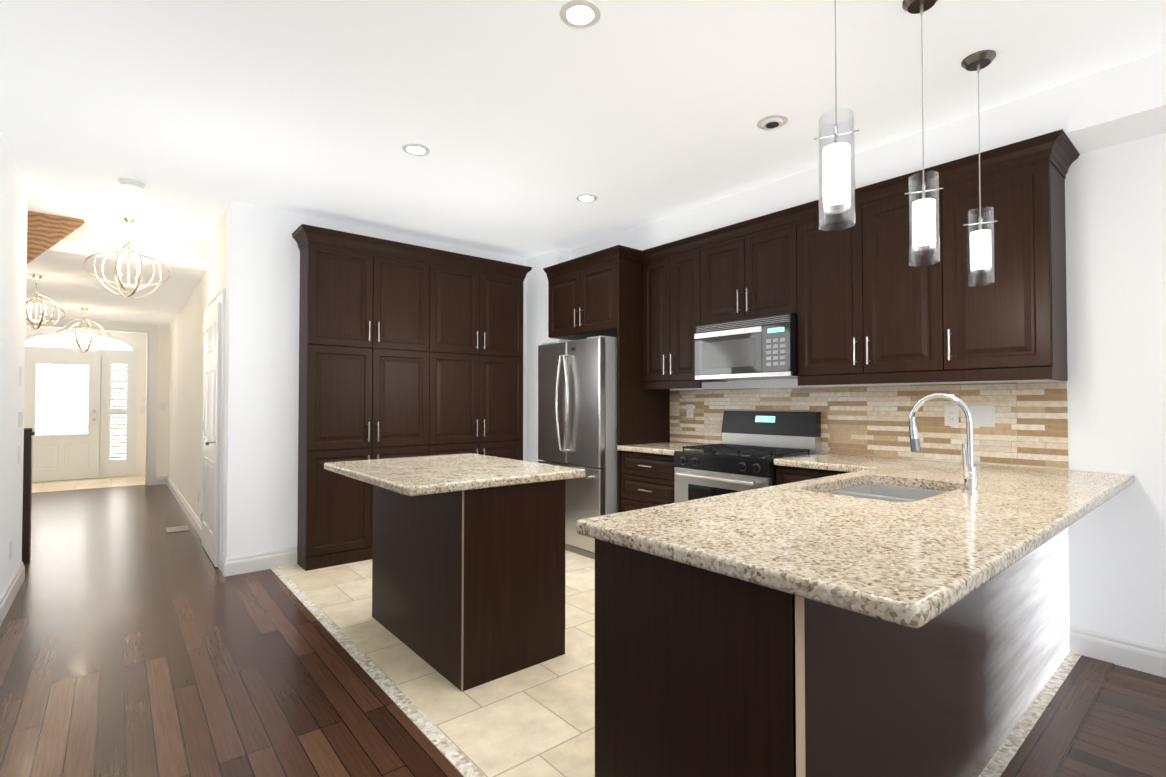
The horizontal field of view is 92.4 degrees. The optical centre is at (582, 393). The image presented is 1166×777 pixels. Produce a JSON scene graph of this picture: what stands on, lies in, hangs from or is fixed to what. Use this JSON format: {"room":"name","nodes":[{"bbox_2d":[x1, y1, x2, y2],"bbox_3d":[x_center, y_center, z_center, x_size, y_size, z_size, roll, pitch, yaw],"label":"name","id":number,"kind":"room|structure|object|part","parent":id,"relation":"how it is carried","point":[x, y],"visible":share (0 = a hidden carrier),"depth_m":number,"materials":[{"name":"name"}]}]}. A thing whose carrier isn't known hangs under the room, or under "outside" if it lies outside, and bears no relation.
{"room":"kitchen","nodes":[
{"label":"kitchen","id":0,"kind":"room"},
{"bbox_2d":[0,132,27,596],"bbox_3d":[-2.899,-0.071,2.569,0.150,2.750,3.600,1,-1,-40],"label":"wall","id":1,"kind":"structure","parent":0,"point":[13,228],"depth_m":3.48,"materials":[{"name":"paint"}]},
{"bbox_2d":[9,539,11,559],"bbox_3d":[-3.599,0.980,3.510,0.006,0.120,0.070,1,-1,-40],"label":"electrical outlet","id":2,"kind":"object","parent":1,"relation":"attached to","point":[10,541],"depth_m":3.50,"materials":[{"name":"white plastic"}]},
{"bbox_2d":[0,561,24,625],"bbox_3d":[-2.850,1.237,2.598,0.042,0.135,3.616,1,-1,-40],"label":"baseboard","id":3,"kind":"structure","parent":1,"relation":"attached to","point":[11,590],"depth_m":3.51,"materials":[{"name":"white wood"}]},
{"bbox_2d":[18,445,20,463],"bbox_3d":[-3.827,0.415,3.792,0.006,0.120,0.080,1,-1,-40],"label":"light switch","id":4,"kind":"object","parent":1,"relation":"attached to","point":[19,447],"depth_m":3.78,"materials":[{"name":"white plastic"}]},
{"bbox_2d":[18,412,22,426],"bbox_3d":[-3.824,0.175,3.799,0.012,0.100,0.120,1,-1,-40],"label":"light switch","id":5,"kind":"object","parent":1,"relation":"attached to","point":[20,414],"depth_m":3.76,"materials":[{"name":"white plastic"}]},
{"bbox_2d":[19,367,21,384],"bbox_3d":[-3.827,-0.115,3.801,0.006,0.120,0.080,1,-1,-40],"label":"light switch","id":6,"kind":"object","parent":1,"relation":"attached to","point":[20,369],"depth_m":3.77,"materials":[{"name":"white plastic"}]},
{"bbox_2d":[25,326,146,481],"bbox_3d":[-8.493,0.176,9.196,2.550,2.480,0.150,1,-1,-40],"label":"wall","id":7,"kind":"structure","parent":0,"point":[138,341],"depth_m":9.73,"materials":[{"name":"paint"}]},
{"bbox_2d":[24,330,136,481],"bbox_3d":[-8.301,0.186,9.199,1.490,2.460,0.085,1,-1,-40],"label":"front door","id":8,"kind":"structure","parent":7,"relation":"in","point":[62,402],"depth_m":9.20,"materials":[{"name":"white wood"}]},
{"bbox_2d":[140,406,145,412],"bbox_3d":[-7.680,0.286,9.772,0.100,0.120,0.005,1,-1,-40],"label":"light switch","id":9,"kind":"object","parent":7,"relation":"attached to","point":[142,408],"depth_m":9.76,"materials":[{"name":"white plastic"}]},
{"bbox_2d":[32,475,144,492],"bbox_3d":[-7.971,1.434,8.549,2.550,0.062,1.480,1,-1,-40],"label":"floor","id":10,"kind":"structure","parent":0,"point":[65,485],"depth_m":8.72,"materials":[{"name":"beige tile"}]},
{"bbox_2d":[31,315,169,475],"bbox_3d":[-7.421,0.156,7.987,2.645,2.480,0.120,1,-1,-40],"label":"wall","id":11,"kind":"structure","parent":0,"point":[162,420],"depth_m":8.66,"materials":[{"name":"paint"}]},
{"bbox_2d":[26,317,157,485],"bbox_3d":[-7.305,0.172,8.075,1.815,2.450,0.145,1,-1,-40],"label":"door frame","id":12,"kind":"structure","parent":11,"relation":"attached to","point":[151,331],"depth_m":8.55,"materials":[{"name":"white wood"}]},
{"bbox_2d":[159,403,165,410],"bbox_3d":[-6.515,0.207,8.661,0.080,0.120,0.005,1,-1,-40],"label":"light switch","id":13,"kind":"object","parent":11,"relation":"attached to","point":[162,406],"depth_m":8.66,"materials":[{"name":"white plastic"}]},
{"bbox_2d":[26,239,207,324],"bbox_3d":[-6.437,-1.154,6.832,2.645,0.100,6.450,1,-1,-40],"label":"ceiling","id":14,"kind":"structure","parent":0,"point":[69,284],"depth_m":5.71,"materials":[{"name":"paint"}]},
{"bbox_2d":[26,274,64,329],"bbox_3d":[-5.219,-0.869,5.335,0.408,0.520,0.392,1,-1,-40],"label":"chandelier","id":15,"kind":"object","parent":14,"relation":"hanging from","point":[43,316],"visible":0.9,"depth_m":5.33,"materials":[{"name":"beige metal"}]},
{"bbox_2d":[56,307,110,352],"bbox_3d":[-6.423,-0.808,7.195,0.528,0.580,0.506,1,-1,-40],"label":"chandelier","id":16,"kind":"object","parent":14,"relation":"hanging from","point":[77,341],"visible":1,"depth_m":7.17,"materials":[{"name":"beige metal"}]},
{"bbox_2d":[168,208,226,534],"bbox_3d":[-4.538,-0.004,6.509,0.120,2.750,5.850,1,-1,-40],"label":"wall","id":17,"kind":"structure","parent":0,"point":[186,368],"depth_m":6.08,"materials":[{"name":"paint"}]},
{"bbox_2d":[164,475,201,539],"bbox_3d":[-4.935,1.309,6.856,0.016,0.135,4.775,1,-1,-40],"label":"baseboard","id":18,"kind":"structure","parent":17,"relation":"attached to","point":[193,518],"depth_m":6.31,"materials":[{"name":"white wood"}]},
{"bbox_2d":[201,303,220,566],"bbox_3d":[-3.106,0.319,4.613,0.100,2.024,0.902,1,-1,-40],"label":"closet door","id":19,"kind":"structure","parent":17,"relation":"in","point":[211,429],"depth_m":4.49,"materials":[{"name":"white wood"}]},
{"bbox_2d":[205,288,225,569],"bbox_3d":[-3.070,0.274,4.636,0.026,2.130,1.070,1,-1,-40],"label":"door frame","id":20,"kind":"structure","parent":17,"relation":"attached to","point":[220,297],"depth_m":4.24,"materials":[{"name":"white wood"}]},
{"bbox_2d":[223,201,526,556],"bbox_3d":[-1.646,-0.030,5.004,2.625,2.750,0.170,1,-1,-40],"label":"wall","id":21,"kind":"structure","parent":0,"point":[261,389],"depth_m":4.25,"materials":[{"name":"paint"}]},
{"bbox_2d":[220,547,296,576],"bbox_3d":[-2.420,1.265,4.213,0.484,0.135,0.016,1,-1,-40],"label":"baseboard","id":22,"kind":"structure","parent":21,"relation":"attached to","point":[240,564],"depth_m":4.19,"materials":[{"name":"white wood"}]},
{"bbox_2d":[279,550,594,776],"bbox_3d":[0.062,1.319,3.561,2.756,0.004,4.200,1,-1,-40],"label":"floor","id":23,"kind":"structure","parent":0,"point":[537,720],"depth_m":2.44,"materials":[{"name":"beige tile"}]},
{"bbox_2d":[292,224,531,570],"bbox_3d":[-1.389,0.051,4.896,2.065,2.585,0.317,1,-1,-40],"label":"pantry","id":24,"kind":"object","parent":23,"relation":"on","point":[407,350],"visible":0.83,"depth_m":4.59,"materials":[{"name":"brown wood"}]},
{"bbox_2d":[324,453,585,691],"bbox_3d":[-0.732,0.852,3.022,0.945,0.920,1.220,1,-1,-40],"label":"kitchen island","id":25,"kind":"object","parent":23,"relation":"on","point":[468,570],"visible":1,"depth_m":2.66,"materials":[{"name":"brown wood"}]},
{"bbox_2d":[538,336,616,559],"bbox_3d":[0.108,0.445,4.957,0.783,1.800,0.850,1,-1,-40],"label":"fridge","id":26,"kind":"object","parent":23,"relation":"on","point":[577,403],"visible":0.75,"depth_m":4.60,"materials":[{"name":"grey metal"}]},
{"bbox_3d":[-0.166,0.151,4.732,0.068,1.071,0.690,1,-1,-40],"label":"handle","id":27,"kind":"part","parent":26,"relation":"part of","materials":[{"name":"silver metal"}]},
{"bbox_2d":[621,451,674,511],"bbox_3d":[0.724,0.896,4.450,0.603,0.880,0.599,1,-1,-40],"label":"base cabinet","id":28,"kind":"object","parent":23,"relation":"on","point":[647,480],"depth_m":4.28,"materials":[{"name":"brown wood"}]},
{"bbox_2d":[617,442,705,455],"bbox_3d":[0.709,0.436,4.445,0.643,0.040,0.599,1,-1,-40],"label":"countertop","id":29,"kind":"structure","parent":28,"relation":"on","point":[666,448],"depth_m":4.34,"materials":[{"name":"stone"}]},
{"bbox_2d":[674,411,820,502],"bbox_3d":[1.115,0.726,3.877,0.707,1.200,0.756,1,-1,-40],"label":"range","id":30,"kind":"object","parent":23,"relation":"on","point":[748,450],"visible":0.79,"depth_m":3.83,"materials":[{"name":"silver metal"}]},
{"bbox_3d":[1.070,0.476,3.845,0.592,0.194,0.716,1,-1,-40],"label":"knob","id":31,"kind":"part","parent":30,"relation":"part of","materials":[{"name":"black plastic"}]},
{"bbox_2d":[595,539,962,776],"bbox_3d":[0.600,0.849,1.682,0.951,0.880,0.624,1,-1,-40],"label":"base cabinet","id":32,"kind":"object","parent":23,"relation":"on","point":[699,672],"depth_m":1.36,"materials":[{"name":"brown wood"}]},
{"bbox_2d":[576,459,1134,627],"bbox_3d":[1.293,0.397,2.149,2.693,0.040,0.930,1,-1,-40],"label":"countertop","id":33,"kind":"structure","parent":32,"relation":"on","point":[919,563],"depth_m":1.49,"materials":[{"name":"stone"}]},
{"bbox_2d":[824,484,948,501],"bbox_3d":[1.232,0.512,2.272,0.740,0.182,0.460,1,-1,-40],"label":"sink","id":34,"kind":"object","parent":33,"relation":"in","point":[883,492],"depth_m":2.50,"materials":[{"name":"silver metal"}]},
{"bbox_2d":[909,393,979,493],"bbox_3d":[1.388,0.188,2.167,0.103,0.380,0.240,1,-1,-40],"label":"faucet","id":35,"kind":"object","parent":33,"relation":"on","point":[969,475],"visible":1,"depth_m":2.11,"materials":[{"name":"silver metal"}]},
{"bbox_2d":[776,466,849,484],"bbox_3d":[1.611,0.878,3.389,0.603,0.880,0.607,1,-1,-40],"label":"base cabinet","id":36,"kind":"object","parent":23,"relation":"on","point":[784,474],"depth_m":3.33,"materials":[{"name":"brown wood"}]},
{"bbox_2d":[774,453,907,468],"bbox_3d":[1.588,0.418,3.387,0.653,0.040,0.592,1,-1,-40],"label":"countertop","id":37,"kind":"structure","parent":36,"relation":"on","point":[821,460],"depth_m":3.32,"materials":[{"name":"stone"}]},
{"bbox_2d":[855,484,1069,719],"bbox_3d":[1.909,0.868,2.780,0.927,0.880,0.618,1,-1,-40],"label":"base cabinet","id":38,"kind":"object","parent":23,"relation":"on","point":[1016,625],"depth_m":2.24,"materials":[{"name":"brown wood"}]},
{"bbox_2d":[908,461,1015,472],"bbox_3d":[1.989,0.410,2.906,0.653,0.040,0.360,1,-1,-40],"label":"countertop","id":39,"kind":"structure","parent":38,"relation":"on","point":[981,468],"depth_m":2.99,"materials":[{"name":"stone"}]},
{"bbox_2d":[526,248,574,462],"bbox_3d":[-0.281,-0.017,5.780,0.466,2.750,0.730,1,-1,-40],"label":"wall","id":40,"kind":"structure","parent":0,"point":[537,307],"depth_m":5.66,"materials":[{"name":"paint"}]},
{"bbox_2d":[0,484,1165,776],"bbox_3d":[-2.252,1.344,3.164,7.116,0.060,14.120,1,-1,-40],"label":"floor","id":41,"kind":"structure","parent":0,"point":[136,640],"depth_m":2.54,"materials":[{"name":"brown wood"}]},
{"bbox_2d":[22,428,35,562],"bbox_3d":[-4.452,0.806,4.443,0.120,1.060,0.120,1,-1,-40],"label":"newel post","id":42,"kind":"object","parent":41,"relation":"on","point":[29,433],"visible":0.5,"depth_m":4.43,"materials":[{"name":"brown wood"}]},
{"bbox_2d":[166,526,188,532],"bbox_3d":[-4.042,1.351,5.565,0.170,0.007,0.260,1,-1,-40],"label":"floor vent","id":43,"kind":"object","parent":41,"relation":"in","point":[176,529],"visible":1,"depth_m":5.54,"materials":[{"name":"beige metal"}]},
{"bbox_2d":[1001,655,1114,776],"bbox_3d":[1.459,1.291,1.847,2.811,0.003,0.118,1,-1,-40],"label":"floor","id":44,"kind":"structure","parent":41,"relation":"on","point":[1045,748],"depth_m":2.19,"materials":[{"name":"brown wood"}]},
{"bbox_2d":[0,0,1165,258],"bbox_3d":[-0.706,-1.516,1.363,7.116,0.100,9.300,1,-1,-40],"label":"ceiling","id":45,"kind":"structure","parent":0,"point":[526,122],"depth_m":2.72,"materials":[{"name":"paint"}]},
{"bbox_2d":[27,211,84,263],"bbox_3d":[-4.604,-0.568,4.072,1.430,1.695,0.040,1,-1,-40],"label":"staircase","id":46,"kind":"structure","parent":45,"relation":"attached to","point":[45,232],"depth_m":4.38,"materials":[{"name":"brown wood"}]},
{"bbox_2d":[84,216,169,297],"bbox_3d":[-3.667,-1.093,4.512,0.540,0.640,0.518,1,-1,-40],"label":"chandelier","id":47,"kind":"object","parent":45,"relation":"hanging from","point":[130,221],"visible":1,"depth_m":4.48,"materials":[{"name":"beige metal"}]},
{"bbox_2d":[118,178,145,190],"bbox_3d":[-3.045,-1.407,3.773,0.143,0.038,0.143,1,-1,-40],"label":"smoke detector","id":48,"kind":"object","parent":45,"relation":"attached to","point":[131,184],"visible":0.98,"depth_m":3.74,"materials":[{"name":"white plastic"}]},
{"bbox_2d":[64,222,207,258],"bbox_3d":[-4.453,-1.330,4.367,2.524,0.170,0.119,1,-1,-40],"label":"ceiling bulkhead","id":49,"kind":"object","parent":45,"relation":"attached to","point":[94,233],"visible":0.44,"depth_m":4.83,"materials":[{"name":"paint"}]},
{"bbox_2d":[402,143,429,155],"bbox_3d":[-0.980,-1.431,3.283,0.155,0.006,0.155,1,-1,-40],"label":"recessed light","id":50,"kind":"object","parent":45,"relation":"in","point":[414,149],"visible":1,"depth_m":3.27,"materials":[{"name":"white"}]},
{"bbox_2d":[560,0,600,28],"bbox_3d":[-0.011,-1.450,2.139,0.155,0.006,0.155,1,-1,-40],"label":"recessed light","id":51,"kind":"object","parent":45,"relation":"in","point":[579,14],"visible":1,"depth_m":2.13,"materials":[{"name":"white"}]},
{"bbox_2d":[576,194,596,201],"bbox_3d":[0.026,-1.418,4.059,0.155,0.006,0.155,1,-1,-40],"label":"recessed light","id":52,"kind":"object","parent":45,"relation":"in","point":[586,198],"visible":1,"depth_m":4.05,"materials":[{"name":"white"}]},
{"bbox_2d":[757,114,787,129],"bbox_3d":[1.003,-1.430,2.961,0.155,0.018,0.155,1,-1,-40],"label":"recessed light","id":53,"kind":"object","parent":45,"relation":"in","point":[773,121],"visible":1,"depth_m":2.94,"materials":[{"name":"white"}]},
{"bbox_2d":[814,0,858,230],"bbox_3d":[0.732,-0.972,1.617,0.124,0.980,0.124,1,-1,-40],"label":"pendant light","id":54,"kind":"object","parent":45,"relation":"hanging from","point":[837,157],"visible":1,"depth_m":1.59,"materials":[{"name":"glass"}]},
{"bbox_2d":[902,0,942,265],"bbox_3d":[1.246,-0.965,2.047,0.124,0.980,0.124,1,-1,-40],"label":"pendant light","id":55,"kind":"object","parent":45,"relation":"hanging from","point":[924,225],"visible":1,"depth_m":2.03,"materials":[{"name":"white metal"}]},
{"bbox_2d":[961,50,996,286],"bbox_3d":[1.711,-0.959,2.410,0.124,0.980,0.124,1,-1,-40],"label":"pendant light","id":56,"kind":"object","parent":45,"relation":"hanging from","point":[981,240],"visible":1,"depth_m":2.39,"materials":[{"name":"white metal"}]},
{"bbox_2d":[270,567,1081,776],"bbox_3d":[0.057,1.318,3.524,2.811,0.005,4.250,1,-1,-40],"label":"floor strip","id":57,"kind":"object","parent":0,"point":[465,766],"visible":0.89,"depth_m":2.31,"materials":[{"name":"grey stone"}]},
{"bbox_2d":[569,49,1165,259],"bbox_3d":[2.379,-1.326,2.714,0.346,0.235,7.420,1,-1,-40],"label":"ceiling soffit","id":58,"kind":"structure","parent":0,"point":[1118,105],"depth_m":2.83,"materials":[{"name":"paint"}]},
{"bbox_2d":[670,133,1165,646],"bbox_3d":[2.335,-0.061,3.132,0.150,2.750,8.150,1,-1,-40],"label":"wall","id":59,"kind":"structure","parent":0,"point":[1116,289],"depth_m":2.71,"materials":[{"name":"paint"}]},
{"bbox_2d":[547,257,638,340],"bbox_3d":[0.209,-0.803,5.087,0.612,0.560,0.942,1,-1,-40],"label":"upper cabinet","id":60,"kind":"object","parent":59,"relation":"attached to","point":[601,298],"depth_m":4.74,"materials":[{"name":"brown wood"}]},
{"bbox_2d":[639,245,727,384],"bbox_3d":[0.823,-0.592,4.557,0.346,1.000,0.603,1,-1,-40],"label":"upper cabinet","id":61,"kind":"object","parent":59,"relation":"attached to","point":[669,283],"depth_m":4.45,"materials":[{"name":"brown wood"}]},
{"bbox_2d":[699,221,798,324],"bbox_3d":[1.266,-0.806,4.030,0.346,0.590,0.780,1,-1,-40],"label":"upper cabinet","id":62,"kind":"object","parent":59,"relation":"attached to","point":[748,275],"depth_m":3.88,"materials":[{"name":"brown wood"}]},
{"bbox_2d":[694,313,798,380],"bbox_3d":[1.231,-0.307,3.992,0.404,0.402,0.768,1,-1,-40],"label":"microwave","id":63,"kind":"object","parent":62,"relation":"attached to","point":[762,348],"visible":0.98,"depth_m":3.81,"materials":[{"name":"silver metal"}]},
{"bbox_2d":[670,381,1068,469],"bbox_3d":[1.613,0.180,3.863,0.008,0.450,2.659,1,-1,-40],"label":"backsplash","id":64,"kind":"structure","parent":59,"relation":"attached to","point":[1030,429],"depth_m":3.41,"materials":[{"name":"tile"}]},
{"bbox_2d":[686,404,692,417],"bbox_3d":[0.900,0.150,4.705,0.007,0.115,0.070,1,-1,-40],"label":"electrical outlet","id":65,"kind":"object","parent":64,"relation":"attached to","point":[689,409],"visible":1,"depth_m":4.70,"materials":[{"name":"white plastic"}]},
{"bbox_2d":[944,406,958,425],"bbox_3d":[2.131,0.130,3.232,0.007,0.115,0.070,1,-1,-40],"label":"electrical outlet","id":66,"kind":"object","parent":64,"relation":"attached to","point":[951,415],"visible":1,"depth_m":3.23,"materials":[{"name":"white plastic"}]},
{"bbox_2d":[970,406,994,426],"bbox_3d":[2.227,0.129,3.117,0.006,0.115,0.115,1,-1,-40],"label":"light switch","id":67,"kind":"object","parent":64,"relation":"attached to","point":[983,416],"visible":0.9,"depth_m":3.11,"materials":[{"name":"white plastic"}]},
{"bbox_2d":[797,181,950,380],"bbox_3d":[1.783,-0.611,3.409,0.346,1.000,0.830,1,-1,-40],"label":"upper cabinet","id":68,"kind":"object","parent":59,"relation":"attached to","point":[863,300],"depth_m":3.27,"materials":[{"name":"brown wood"}]},
{"bbox_2d":[939,153,1067,376],"bbox_3d":[2.193,-0.620,2.918,0.346,1.000,0.450,1,-1,-40],"label":"upper cabinet","id":69,"kind":"object","parent":59,"relation":"attached to","point":[1017,323],"depth_m":2.78,"materials":[{"name":"brown wood"}]},
{"bbox_2d":[1069,625,1165,677],"bbox_3d":[3.673,1.217,1.379,0.016,0.135,3.778,1,-1,-40],"label":"baseboard","id":70,"kind":"structure","parent":59,"relation":"attached to","point":[1149,658],"depth_m":2.68,"materials":[{"name":"white"}]}
]}

